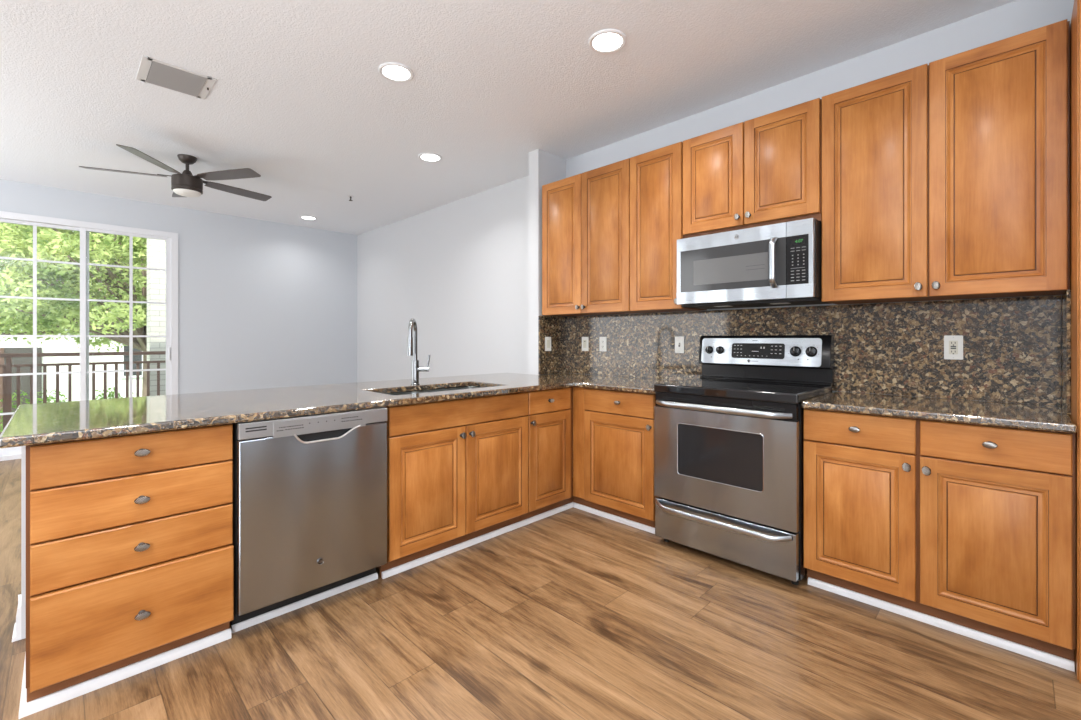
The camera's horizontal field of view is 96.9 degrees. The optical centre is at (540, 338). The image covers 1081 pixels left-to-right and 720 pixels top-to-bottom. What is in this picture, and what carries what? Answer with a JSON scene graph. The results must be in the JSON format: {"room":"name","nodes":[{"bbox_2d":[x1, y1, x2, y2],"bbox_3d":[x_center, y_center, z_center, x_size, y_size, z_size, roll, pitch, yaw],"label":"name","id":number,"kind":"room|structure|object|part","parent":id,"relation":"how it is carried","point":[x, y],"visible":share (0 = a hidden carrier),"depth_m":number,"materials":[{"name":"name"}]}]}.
{"room":"kitchen","nodes":[
{"label":"kitchen","id":0,"kind":"room"},
{"bbox_2d":[0,179,356,393],"bbox_3d":[-4.652,-0.181,5.331,0.200,2.720,5.260,0,0,45],"label":"wall","id":1,"kind":"structure","parent":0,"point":[262,304],"depth_m":6.10,"materials":[{"name":"grey paint"}]},
{"bbox_2d":[0,211,177,460],"bbox_3d":[-4.840,-0.027,5.067,0.126,2.412,1.604,0,0,45],"label":"window","id":2,"kind":"structure","parent":1,"relation":"attached to","point":[11,453],"depth_m":5.10,"materials":[{"name":"white plastic"}]},
{"bbox_3d":[-5.106,-0.016,4.843,0.035,2.310,0.788,0,0,45],"label":"sash","id":3,"kind":"part","parent":2,"relation":"part of","materials":[{"name":"white plastic"}]},
{"bbox_3d":[-4.574,-0.016,5.305,0.037,2.310,0.763,0,0,45],"label":"sash","id":4,"kind":"part","parent":2,"relation":"part of","materials":[{"name":"white plastic"}]},
{"bbox_2d":[21,149,565,638],"bbox_3d":[-0.898,-0.181,3.104,0.145,2.720,3.343,0,0,45],"label":"wall","id":5,"kind":"structure","parent":0,"point":[545,168],"depth_m":3.91,"materials":[{"name":"grey paint"}]},
{"bbox_2d":[12,596,20,641],"bbox_3d":[-2.097,1.114,1.920,0.147,0.130,0.026,0,0,45],"label":"baseboard","id":6,"kind":"structure","parent":5,"relation":"attached to","point":[16,636],"depth_m":1.87,"materials":[{"name":"white paint"}]},
{"bbox_2d":[19,628,231,718],"bbox_3d":[-1.616,1.162,1.883,0.562,0.034,0.568,0,0,45],"label":"trim","id":7,"kind":"structure","parent":5,"relation":"attached to","point":[26,708],"depth_m":1.64,"materials":[{"name":"white paint"}]},
{"bbox_2d":[538,316,565,374],"bbox_3d":[0.108,0.051,3.995,0.019,0.479,0.337,0,0,45],"label":"backsplash","id":8,"kind":"structure","parent":5,"relation":"attached to","point":[553,361],"depth_m":3.97,"materials":[{"name":"stone"}]},
{"bbox_2d":[545,337,550,350],"bbox_3d":[0.064,0.042,3.930,0.010,0.116,0.070,0,0,45],"label":"light switch","id":9,"kind":"object","parent":8,"relation":"attached to","point":[547,339],"visible":1,"depth_m":3.92,"materials":[{"name":"white plastic"}]},
{"bbox_2d":[357,176,528,381],"bbox_3d":[-1.305,-0.181,5.792,4.288,2.720,0.120,0,0,45],"label":"wall","id":10,"kind":"structure","parent":0,"point":[459,268],"depth_m":5.42,"materials":[{"name":"grey paint"}]},
{"bbox_2d":[0,0,1015,234],"bbox_3d":[-1.730,-1.581,2.417,8.453,0.080,5.560,0,0,45],"label":"ceiling","id":11,"kind":"structure","parent":0,"point":[299,98],"depth_m":2.90,"materials":[{"name":"white paint"}]},
{"bbox_2d":[79,144,271,200],"bbox_3d":[-3.013,-1.376,4.094,1.304,0.330,1.341,0,0,45],"label":"ceiling fan","id":12,"kind":"object","parent":11,"relation":"hanging from","point":[185,184],"visible":1,"depth_m":3.99,"materials":[{"name":"brown metal"}]},
{"bbox_3d":[-3.380,-1.357,3.893,0.540,0.031,0.130,0,0,-23],"label":"blade","id":13,"kind":"part","parent":12,"relation":"part of","materials":[{"name":"grey wood"}]},
{"bbox_3d":[-2.956,-1.357,3.640,0.130,0.031,0.540,0,0,-5],"label":"blade","id":14,"kind":"part","parent":12,"relation":"part of","materials":[{"name":"grey wood"}]},
{"bbox_3d":[-3.269,-1.357,4.375,0.130,0.031,0.540,0,0,-41],"label":"blade","id":15,"kind":"part","parent":12,"relation":"part of","materials":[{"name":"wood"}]},
{"bbox_3d":[-2.584,-1.357,3.964,0.540,0.031,0.130,0,0,13],"label":"blade","id":16,"kind":"part","parent":12,"relation":"part of","materials":[{"name":"grey wood"}]},
{"bbox_3d":[-2.777,-1.357,4.418,0.130,0.031,0.540,0,0,31],"label":"blade","id":17,"kind":"part","parent":12,"relation":"part of","materials":[{"name":"grey wood"}]},
{"bbox_2d":[136,55,216,98],"bbox_3d":[-2.157,-1.531,2.836,0.330,0.020,0.340,0,0,45],"label":"ceiling vent","id":18,"kind":"object","parent":11,"relation":"in","point":[153,71],"visible":1,"depth_m":2.81,"materials":[{"name":"white metal"}]},
{"bbox_2d":[300,216,316,219],"bbox_3d":[-2.948,-1.536,6.083,0.196,0.010,0.196,0,0,45],"label":"recessed light","id":19,"kind":"object","parent":11,"relation":"in","point":[302,217],"visible":1,"depth_m":6.06,"materials":[{"name":"white paint"}]},
{"bbox_2d":[378,62,413,81],"bbox_3d":[-0.833,-1.536,2.766,0.196,0.010,0.196,0,0,45],"label":"recessed light","id":20,"kind":"object","parent":11,"relation":"in","point":[396,72],"visible":1,"depth_m":2.76,"materials":[{"name":"white paint"}]},
{"bbox_2d":[418,153,441,161],"bbox_3d":[-0.934,-1.536,4.058,0.196,0.010,0.196,0,0,45],"label":"recessed light","id":21,"kind":"object","parent":11,"relation":"in","point":[428,157],"visible":1,"depth_m":4.05,"materials":[{"name":"white paint"}]},
{"bbox_2d":[588,29,626,53],"bbox_3d":[0.347,-1.536,2.479,0.196,0.010,0.196,0,0,45],"label":"recessed light","id":22,"kind":"object","parent":11,"relation":"in","point":[606,41],"visible":1,"depth_m":2.47,"materials":[{"name":"white paint"}]},
{"bbox_2d":[0,459,1080,719],"bbox_3d":[-1.730,1.209,2.417,8.453,0.060,5.560,0,0,45],"label":"floor","id":23,"kind":"structure","parent":0,"point":[573,613],"depth_m":1.80,"materials":[{"name":"brown wood"}]},
{"bbox_2d":[26,424,233,701],"bbox_3d":[-1.585,0.752,1.861,0.648,0.851,0.550,0,0,45],"label":"base cabinet","id":24,"kind":"object","parent":23,"relation":"on","point":[130,549],"visible":0.98,"depth_m":1.62,"materials":[{"name":"brown wood"}]},
{"bbox_3d":[-1.389,0.718,1.673,0.020,0.154,0.539,0,0,45],"label":"drawer","id":25,"kind":"part","parent":24,"relation":"part of","materials":[{"name":"brown wood"}]},
{"bbox_3d":[-1.389,0.554,1.673,0.020,0.161,0.539,0,0,45],"label":"drawer","id":26,"kind":"part","parent":24,"relation":"part of","materials":[{"name":"brown wood"}]},
{"bbox_3d":[-1.389,0.401,1.673,0.020,0.135,0.539,0,0,45],"label":"drawer","id":27,"kind":"part","parent":24,"relation":"part of","materials":[{"name":"brown wood"}]},
{"bbox_3d":[-1.381,0.944,1.664,0.020,0.287,0.539,0,0,45],"label":"drawer","id":28,"kind":"part","parent":24,"relation":"part of","materials":[{"name":"brown wood"}]},
{"bbox_3d":[-1.375,0.718,1.652,0.030,0.025,0.043,0,0,45],"label":"knob","id":29,"kind":"part","parent":24,"relation":"part of","materials":[{"name":"grey metal"}]},
{"bbox_3d":[-1.375,0.555,1.652,0.030,0.025,0.043,0,0,45],"label":"knob","id":30,"kind":"part","parent":24,"relation":"part of","materials":[{"name":"grey metal"}]},
{"bbox_3d":[-1.375,0.392,1.652,0.030,0.025,0.043,0,0,45],"label":"knob","id":31,"kind":"part","parent":24,"relation":"part of","materials":[{"name":"grey metal"}]},
{"bbox_3d":[-1.366,0.948,1.643,0.030,0.025,0.043,0,0,45],"label":"knob","id":32,"kind":"part","parent":24,"relation":"part of","materials":[{"name":"grey metal"}]},
{"bbox_2d":[231,572,377,632],"bbox_3d":[-1.021,1.166,2.140,0.014,0.026,0.616,0,0,45],"label":"trim","id":33,"kind":"structure","parent":23,"relation":"on","point":[258,619],"depth_m":2.10,"materials":[{"name":"white paint"}]},
{"bbox_2d":[231,407,386,624],"bbox_3d":[-1.159,0.753,2.278,0.621,0.849,0.619,0,0,45],"label":"dishwasher","id":34,"kind":"object","parent":23,"relation":"on","point":[309,502],"visible":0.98,"depth_m":2.02,"materials":[{"name":"silver metal"}]},
{"bbox_3d":[-1.035,1.131,2.154,0.022,0.093,0.611,0,0,45],"label":"kick plate","id":35,"kind":"part","parent":34,"relation":"part of","materials":[{"name":"black"}]},
{"bbox_3d":[-0.955,0.360,2.071,0.027,0.063,0.615,0,0,45],"label":"control panel","id":36,"kind":"part","parent":34,"relation":"part of","materials":[{"name":"grey metal"}]},
{"bbox_2d":[380,392,527,577],"bbox_3d":[-0.610,0.752,2.848,0.637,0.851,0.947,0,0,45],"label":"base cabinet","id":37,"kind":"object","parent":23,"relation":"on","point":[457,469],"visible":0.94,"depth_m":2.59,"materials":[{"name":"brown wood"}]},
{"bbox_2d":[0,373,679,447],"bbox_3d":[-0.601,0.308,2.676,1.649,0.033,3.205,0,0,45],"label":"countertop","id":38,"kind":"structure","parent":37,"relation":"on","point":[40,423],"depth_m":2.16,"materials":[{"name":"stone"}]},
{"bbox_2d":[407,318,429,384],"bbox_3d":[-0.789,0.082,2.988,0.112,0.419,0.215,0,0,22],"label":"faucet","id":39,"kind":"object","parent":38,"relation":"on","point":[412,329],"visible":1,"depth_m":3.03,"materials":[{"name":"silver metal"}]},
{"bbox_3d":[-0.792,0.007,2.973,0.025,0.269,0.172,0,0,-3],"label":"spout","id":40,"kind":"part","parent":39,"relation":"part of","materials":[{"name":"silver metal"}]},
{"bbox_2d":[384,386,482,394],"bbox_3d":[-0.612,0.400,2.884,0.420,0.148,0.810,0,0,45],"label":"sink","id":41,"kind":"object","parent":38,"relation":"in","point":[465,387],"visible":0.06,"depth_m":3.06,"materials":[{"name":"grey metal"}]},
{"bbox_3d":[-0.761,0.400,2.735,0.368,0.148,0.336,0,0,45],"label":"bowl","id":42,"kind":"part","parent":41,"relation":"part of","materials":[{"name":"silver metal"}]},
{"bbox_3d":[-0.488,0.400,3.009,0.368,0.148,0.406,0,0,45],"label":"bowl","id":43,"kind":"part","parent":41,"relation":"part of","materials":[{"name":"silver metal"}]},
{"bbox_3d":[-0.578,0.782,2.486,0.020,0.600,0.452,0,0,45],"label":"door","id":44,"kind":"part","parent":37,"relation":"part of","materials":[{"name":"brown wood"}]},
{"bbox_3d":[-0.421,0.527,2.608,0.030,0.037,0.029,0,15,45],"label":"knob","id":45,"kind":"part","parent":37,"relation":"part of","materials":[{"name":"grey metal"}]},
{"bbox_3d":[-0.248,0.782,2.817,0.020,0.600,0.471,0,0,45],"label":"door","id":46,"kind":"part","parent":37,"relation":"part of","materials":[{"name":"brown wood"}]},
{"bbox_2d":[382,502,654,578],"bbox_3d":[-0.022,1.164,2.612,0.721,0.030,1.432,0,0,45],"label":"trim","id":47,"kind":"structure","parent":23,"relation":"on","point":[398,569],"depth_m":2.90,"materials":[{"name":"white paint"}]},
{"bbox_2d":[521,387,572,520],"bbox_3d":[-0.103,0.752,3.356,0.636,0.851,0.489,0,0,45],"label":"base cabinet","id":48,"kind":"object","parent":23,"relation":"on","point":[550,411],"visible":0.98,"depth_m":3.11,"materials":[{"name":"brown wood"}]},
{"bbox_3d":[0.062,0.405,3.128,0.020,0.143,0.391,0,0,45],"label":"drawer","id":49,"kind":"part","parent":48,"relation":"part of","materials":[{"name":"brown wood"}]},
{"bbox_3d":[0.062,0.782,3.128,0.020,0.600,0.391,0,0,45],"label":"door","id":50,"kind":"part","parent":48,"relation":"part of","materials":[{"name":"brown wood"}]},
{"bbox_2d":[573,387,657,527],"bbox_3d":[0.630,0.752,3.266,0.720,0.851,0.616,0,0,45],"label":"base cabinet","id":51,"kind":"object","parent":23,"relation":"on","point":[613,431],"visible":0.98,"depth_m":3.04,"materials":[{"name":"brown wood"}]},
{"bbox_3d":[0.487,0.405,3.031,0.532,0.143,0.020,0,0,45],"label":"drawer","id":52,"kind":"part","parent":51,"relation":"part of","materials":[{"name":"brown wood"}]},
{"bbox_3d":[0.487,0.782,3.031,0.532,0.600,0.020,0,0,45],"label":"door","id":53,"kind":"part","parent":51,"relation":"part of","materials":[{"name":"brown wood"}]},
{"bbox_2d":[654,335,833,584],"bbox_3d":[1.127,0.579,2.699,0.767,1.200,0.692,0,0,45],"label":"oven range","id":54,"kind":"object","parent":23,"relation":"on","point":[728,440],"visible":1,"depth_m":2.52,"materials":[{"name":"silver metal"}]},
{"bbox_3d":[1.085,0.072,3.092,0.050,0.050,0.037,0,0,45],"label":"control knob","id":55,"kind":"part","parent":54,"relation":"part of","materials":[{"name":"black plastic"}]},
{"bbox_3d":[1.135,0.072,3.043,0.050,0.050,0.037,0,0,45],"label":"control knob","id":56,"kind":"part","parent":54,"relation":"part of","materials":[{"name":"black plastic"}]},
{"bbox_3d":[0.925,0.610,2.500,0.465,0.287,0.004,0,0,45],"label":"window trim","id":57,"kind":"part","parent":54,"relation":"part of","materials":[{"name":"silver metal"}]},
{"bbox_3d":[0.904,0.944,2.480,0.725,0.040,0.066,0,0,45],"label":"handle","id":58,"kind":"part","parent":54,"relation":"part of","materials":[{"name":"silver metal"}]},
{"bbox_3d":[0.905,0.362,2.479,0.726,0.032,0.066,0,0,45],"label":"handle","id":59,"kind":"part","parent":54,"relation":"part of","materials":[{"name":"silver metal"}]},
{"bbox_3d":[0.941,0.648,2.515,0.757,0.516,0.042,0,0,45],"label":"oven door","id":60,"kind":"part","parent":54,"relation":"part of","materials":[{"name":"silver metal"}]},
{"bbox_3d":[0.942,1.027,2.515,0.752,0.220,0.043,0,0,45],"label":"storage drawer","id":61,"kind":"part","parent":54,"relation":"part of","materials":[{"name":"silver metal"}]},
{"bbox_2d":[654,378,831,403],"bbox_3d":[1.133,0.282,2.704,0.767,0.048,0.590,0,0,45],"label":"cooktop","id":62,"kind":"object","parent":54,"relation":"in","point":[735,390],"depth_m":2.56,"materials":[{"name":"black glass"}]},
{"bbox_3d":[1.307,0.076,2.895,0.700,0.161,0.025,0,0,45],"label":"control panel","id":63,"kind":"part","parent":54,"relation":"part of","materials":[{"name":"silver metal"}]},
{"bbox_3d":[1.449,0.072,2.729,0.060,0.060,0.038,0,0,45],"label":"control knob","id":64,"kind":"part","parent":54,"relation":"part of","materials":[{"name":"black plastic"}]},
{"bbox_3d":[1.507,0.072,2.671,0.060,0.060,0.038,0,0,45],"label":"control knob","id":65,"kind":"part","parent":54,"relation":"part of","materials":[{"name":"black plastic"}]},
{"bbox_2d":[803,408,1075,660],"bbox_3d":[1.744,0.752,2.160,0.867,0.851,0.624,0,0,45],"label":"base cabinet","id":66,"kind":"object","parent":23,"relation":"on","point":[973,526],"visible":0.99,"depth_m":1.90,"materials":[{"name":"brown wood"}]},
{"bbox_3d":[1.380,0.398,2.104,0.043,0.025,0.030,0,0,45],"label":"knob","id":67,"kind":"part","parent":66,"relation":"part of","materials":[{"name":"grey metal"}]},
{"bbox_3d":[1.398,0.405,2.122,0.421,0.143,0.020,0,0,45],"label":"drawer","id":68,"kind":"part","parent":66,"relation":"part of","materials":[{"name":"brown wood"}]},
{"bbox_3d":[1.398,0.782,2.122,0.421,0.600,0.020,0,0,45],"label":"door","id":69,"kind":"part","parent":66,"relation":"part of","materials":[{"name":"brown wood"}]},
{"bbox_3d":[1.510,0.529,1.975,0.030,0.037,0.029,0,-15,-45],"label":"knob","id":70,"kind":"part","parent":66,"relation":"part of","materials":[{"name":"grey metal"}]},
{"bbox_3d":[1.556,0.531,1.930,0.030,0.037,0.029,0,-15,-45],"label":"knob","id":71,"kind":"part","parent":66,"relation":"part of","materials":[{"name":"grey metal"}]},
{"bbox_2d":[801,391,1076,432],"bbox_3d":[1.745,0.308,2.159,0.864,0.033,0.623,0,0,45],"label":"countertop","id":72,"kind":"structure","parent":66,"relation":"on","point":[1002,414],"depth_m":2.01,"materials":[{"name":"stone"}]},
{"bbox_3d":[1.687,0.398,1.798,0.043,0.025,0.030,0,0,45],"label":"knob","id":73,"kind":"part","parent":66,"relation":"part of","materials":[{"name":"grey metal"}]},
{"bbox_3d":[1.705,0.405,1.816,0.418,0.143,0.020,0,0,45],"label":"drawer","id":74,"kind":"part","parent":66,"relation":"part of","materials":[{"name":"brown wood"}]},
{"bbox_3d":[1.705,0.782,1.816,0.418,0.600,0.020,0,0,45],"label":"door","id":75,"kind":"part","parent":66,"relation":"part of","materials":[{"name":"brown wood"}]},
{"bbox_2d":[808,577,1074,671],"bbox_3d":[1.592,1.164,2.002,0.857,0.030,0.016,0,0,45],"label":"trim","id":76,"kind":"structure","parent":23,"relation":"on","point":[1030,652],"depth_m":1.93,"materials":[{"name":"white paint"}]},
{"bbox_2d":[1069,0,1080,683],"bbox_3d":[2.110,-0.027,1.804,0.150,2.410,0.614,0,0,45],"label":"end panel","id":77,"kind":"object","parent":23,"relation":"on","point":[1075,25],"visible":0.59,"depth_m":1.65,"materials":[{"name":"brown wood"}]},
{"bbox_3d":[-5.069,1.249,6.015,1.337,0.100,5.600,0,0,45],"label":"trim","id":78,"kind":"structure","parent":23,"relation":"attached to","visible":0},
{"bbox_2d":[0,351,165,434],"bbox_3d":[-6.152,0.684,5.521,0.050,1.030,3.194,0,0,45],"label":"balcony railing","id":79,"kind":"object","parent":78,"relation":"on","point":[7,369],"visible":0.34,"depth_m":5.81,"materials":[{"name":"brown metal"}]},
{"bbox_3d":[-6.142,0.699,5.532,0.044,1.000,0.044,0,0,45],"label":"post","id":80,"kind":"part","parent":79,"relation":"part of","materials":[{"name":"brown metal"}]},
{"bbox_3d":[-6.149,0.192,5.524,0.050,0.045,3.180,0,0,45],"label":"rail","id":81,"kind":"part","parent":79,"relation":"part of","materials":[{"name":"brown paint"}]},
{"bbox_3d":[-6.149,0.312,5.524,0.040,0.030,3.180,0,0,45],"label":"rail","id":82,"kind":"part","parent":79,"relation":"part of","materials":[{"name":"brown paint"}]},
{"bbox_2d":[566,0,1073,401],"bbox_3d":[1.711,-0.181,2.749,4.050,2.720,0.160,0,0,45],"label":"wall","id":83,"kind":"structure","parent":0,"point":[1017,17],"depth_m":2.65,"materials":[{"name":"grey paint"}]},
{"bbox_2d":[542,158,653,315],"bbox_3d":[0.409,-0.711,3.673,0.858,1.043,0.370,0,0,45],"label":"upper cabinet","id":84,"kind":"object","parent":83,"relation":"attached to","point":[586,215],"visible":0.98,"depth_m":3.52,"materials":[{"name":"brown wood"}]},
{"bbox_3d":[0.162,-0.711,3.715,0.405,1.043,0.020,0,0,45],"label":"door","id":85,"kind":"part","parent":84,"relation":"part of","materials":[{"name":"brown wood"}]},
{"bbox_3d":[0.459,-0.711,3.419,0.422,1.043,0.020,0,0,45],"label":"door","id":86,"kind":"part","parent":84,"relation":"part of","materials":[{"name":"brown wood"}]},
{"bbox_2d":[630,142,706,312],"bbox_3d":[0.852,-0.711,3.231,0.391,1.043,0.370,0,0,45],"label":"upper cabinet","id":87,"kind":"object","parent":83,"relation":"attached to","point":[656,176],"visible":0.77,"depth_m":3.12,"materials":[{"name":"brown wood"}]},
{"bbox_3d":[0.749,-0.711,3.130,0.383,1.043,0.020,0,0,45],"label":"door","id":88,"kind":"part","parent":87,"relation":"part of","materials":[{"name":"brown wood"}]},
{"bbox_2d":[683,98,820,237],"bbox_3d":[1.262,-0.919,2.821,0.767,0.625,0.370,0,0,45],"label":"upper cabinet","id":89,"kind":"object","parent":83,"relation":"attached to","point":[763,170],"visible":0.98,"depth_m":2.67,"materials":[{"name":"brown wood"}]},
{"bbox_3d":[1.023,-0.940,2.856,0.374,0.585,0.020,0,0,45],"label":"door","id":90,"kind":"part","parent":89,"relation":"part of","materials":[{"name":"brown wood"}]},
{"bbox_3d":[1.162,-0.694,2.682,0.030,0.037,0.029,0,-15,-45],"label":"knob","id":91,"kind":"part","parent":89,"relation":"part of","materials":[{"name":"grey metal"}]},
{"bbox_2d":[676,218,831,308],"bbox_3d":[1.220,-0.399,2.776,0.754,0.412,0.452,0,0,45],"label":"microwave","id":92,"kind":"object","parent":89,"relation":"attached to","point":[779,264],"visible":1,"depth_m":2.60,"materials":[{"name":"silver metal"}]},
{"bbox_3d":[1.058,-0.406,2.706,0.624,0.395,0.026,0,0,45],"label":"door","id":93,"kind":"part","parent":92,"relation":"part of","materials":[{"name":"silver metal"}]},
{"bbox_3d":[1.067,-0.403,2.696,0.596,0.249,0.024,0,0,45],"label":"door glass","id":94,"kind":"part","parent":92,"relation":"part of","materials":[{"name":"grey"}]},
{"bbox_3d":[1.214,-0.400,2.499,0.031,0.268,0.050,0,0,45],"label":"handle","id":95,"kind":"part","parent":92,"relation":"part of","materials":[{"name":"silver metal"}]},
{"bbox_3d":[1.295,-0.940,2.585,0.381,0.585,0.020,0,0,45],"label":"door","id":96,"kind":"part","parent":89,"relation":"part of","materials":[{"name":"brown wood"}]},
{"bbox_2d":[566,295,1060,405],"bbox_3d":[1.243,0.051,3.089,2.866,0.479,0.019,0,0,45],"label":"backsplash","id":97,"kind":"structure","parent":83,"relation":"attached to","point":[1012,346],"depth_m":2.50,"materials":[{"name":"stone"}]},
{"bbox_2d":[582,337,588,350],"bbox_3d":[0.366,0.042,3.942,0.070,0.116,0.010,0,0,45],"label":"wall outlet","id":98,"kind":"object","parent":97,"relation":"attached to","point":[585,340],"visible":1,"depth_m":3.94,"materials":[{"name":"white plastic"}]},
{"bbox_2d":[599,337,606,350],"bbox_3d":[0.498,0.042,3.812,0.070,0.116,0.008,0,0,45],"label":"wall outlet","id":99,"kind":"object","parent":97,"relation":"attached to","point":[602,340],"visible":1,"depth_m":3.81,"materials":[{"name":"white plastic"}]},
{"bbox_2d":[675,336,683,352],"bbox_3d":[0.966,0.042,3.338,0.070,0.116,0.018,0,0,45],"label":"light switch","id":100,"kind":"object","parent":97,"relation":"attached to","point":[679,341],"visible":1,"depth_m":3.34,"materials":[{"name":"white plastic"}]},
{"bbox_2d":[944,335,962,359],"bbox_3d":[1.997,0.042,2.316,0.070,0.116,0.010,0,0,45],"label":"wall outlet","id":101,"kind":"object","parent":97,"relation":"attached to","point":[953,345],"visible":1,"depth_m":2.31,"materials":[{"name":"white plastic"}]},
{"bbox_2d":[949,341,957,353],"bbox_3d":[1.996,0.042,2.315,0.033,0.066,0.003,0,0,45],"label":"socket","id":102,"kind":"object","parent":101,"relation":"attached to","point":[953,345],"depth_m":2.31,"materials":[{"name":"white plastic"}]},
{"bbox_2d":[821,19,1069,304],"bbox_3d":[1.838,-0.711,2.248,0.856,1.043,0.370,0,0,45],"label":"upper cabinet","id":103,"kind":"object","parent":83,"relation":"attached to","point":[948,178],"visible":0.99,"depth_m":2.08,"materials":[{"name":"brown wood"}]},
{"bbox_3d":[1.586,-0.711,2.295,0.421,1.043,0.020,0,0,45],"label":"door","id":104,"kind":"part","parent":103,"relation":"part of","materials":[{"name":"brown wood"}]},
{"bbox_3d":[1.696,-0.235,2.150,0.030,0.037,0.029,0,-15,-45],"label":"knob","id":105,"kind":"part","parent":103,"relation":"part of","materials":[{"name":"grey metal"}]},
{"bbox_3d":[1.740,-0.235,2.106,0.030,0.037,0.029,0,-15,-45],"label":"knob","id":106,"kind":"part","parent":103,"relation":"part of","materials":[{"name":"grey metal"}]},
{"bbox_3d":[1.887,-0.711,1.995,0.416,1.043,0.020,0,0,45],"label":"door","id":107,"kind":"part","parent":103,"relation":"part of","materials":[{"name":"brown wood"}]},
{"bbox_2d":[1061,290,1070,413],"bbox_3d":[2.152,0.051,1.961,0.012,0.479,0.332,0,0,45],"label":"backsplash","id":108,"kind":"structure","parent":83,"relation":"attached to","point":[1066,297],"depth_m":1.85,"materials":[{"name":"stone"}]},
{"label":"outside","id":109,"kind":"structure","parent":0,"visible":0},
{"bbox_3d":[-26.814,3.779,23.180,53.600,0.200,70.000,0,0,45],"label":"lawn","id":110,"kind":"structure","parent":109,"visible":0},
{"bbox_2d":[0,389,67,431],"bbox_3d":[-12.900,2.452,12.216,1.478,2.416,1.434,0,0,45],"label":"shrub","id":111,"kind":"object","parent":110,"relation":"on","point":[24,394],"visible":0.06,"depth_m":12.07,"materials":[{"name":"green plant"}]},
{"bbox_2d":[0,222,135,351],"bbox_3d":[-10.868,0.110,8.594,5.996,7.135,6.232,0,0,39],"label":"tree","id":112,"kind":"object","parent":110,"relation":"on","point":[19,320],"visible":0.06,"depth_m":8.46,"materials":[{"name":"green plant"}]},
{"bbox_2d":[0,290,142,432],"bbox_3d":[-16.412,0.774,17.750,4.800,5.800,19.600,0,0,45],"label":"house","id":113,"kind":"structure","parent":110,"relation":"on","point":[63,345],"depth_m":15.68,"materials":[{"name":"white paint"}]},
{"bbox_3d":[-16.535,1.874,14.695,0.040,3.200,0.100,0,0,45],"label":"door post","id":114,"kind":"part","parent":113,"relation":"part of","materials":[{"name":"paint"}]},
{"bbox_3d":[-14.177,0.574,17.075,0.010,1.440,1.040,0,0,45],"label":"pane","id":115,"kind":"part","parent":113,"relation":"part of","materials":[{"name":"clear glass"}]},
{"bbox_2d":[0,223,146,396],"bbox_3d":[-7.378,0.461,9.030,4.720,6.431,4.430,0,0,45],"label":"tree","id":116,"kind":"object","parent":110,"relation":"on","point":[67,245],"visible":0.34,"depth_m":7.50,"materials":[{"name":"green plant"}]},
{"bbox_2d":[95,387,134,399],"bbox_3d":[-11.767,2.476,13.272,1.334,2.366,1.431,0,0,45],"label":"shrub","id":117,"kind":"object","parent":110,"relation":"on","point":[110,395],"visible":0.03,"depth_m":13.08,"materials":[{"name":"green plant"}]},
{"bbox_2d":[118,239,141,305],"bbox_3d":[-10.177,-0.702,14.847,7.229,8.758,7.006,0,0,-5],"label":"tree","id":118,"kind":"object","parent":110,"relation":"on","point":[133,239],"visible":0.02,"depth_m":12.41,"materials":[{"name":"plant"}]},
{"bbox_2d":[147,238,165,395],"bbox_3d":[-5.324,0.179,7.011,0.370,7.000,0.650,0,0,45],"label":"brick pillar","id":119,"kind":"structure","parent":110,"relation":"on","point":[156,249],"depth_m":6.71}
]}

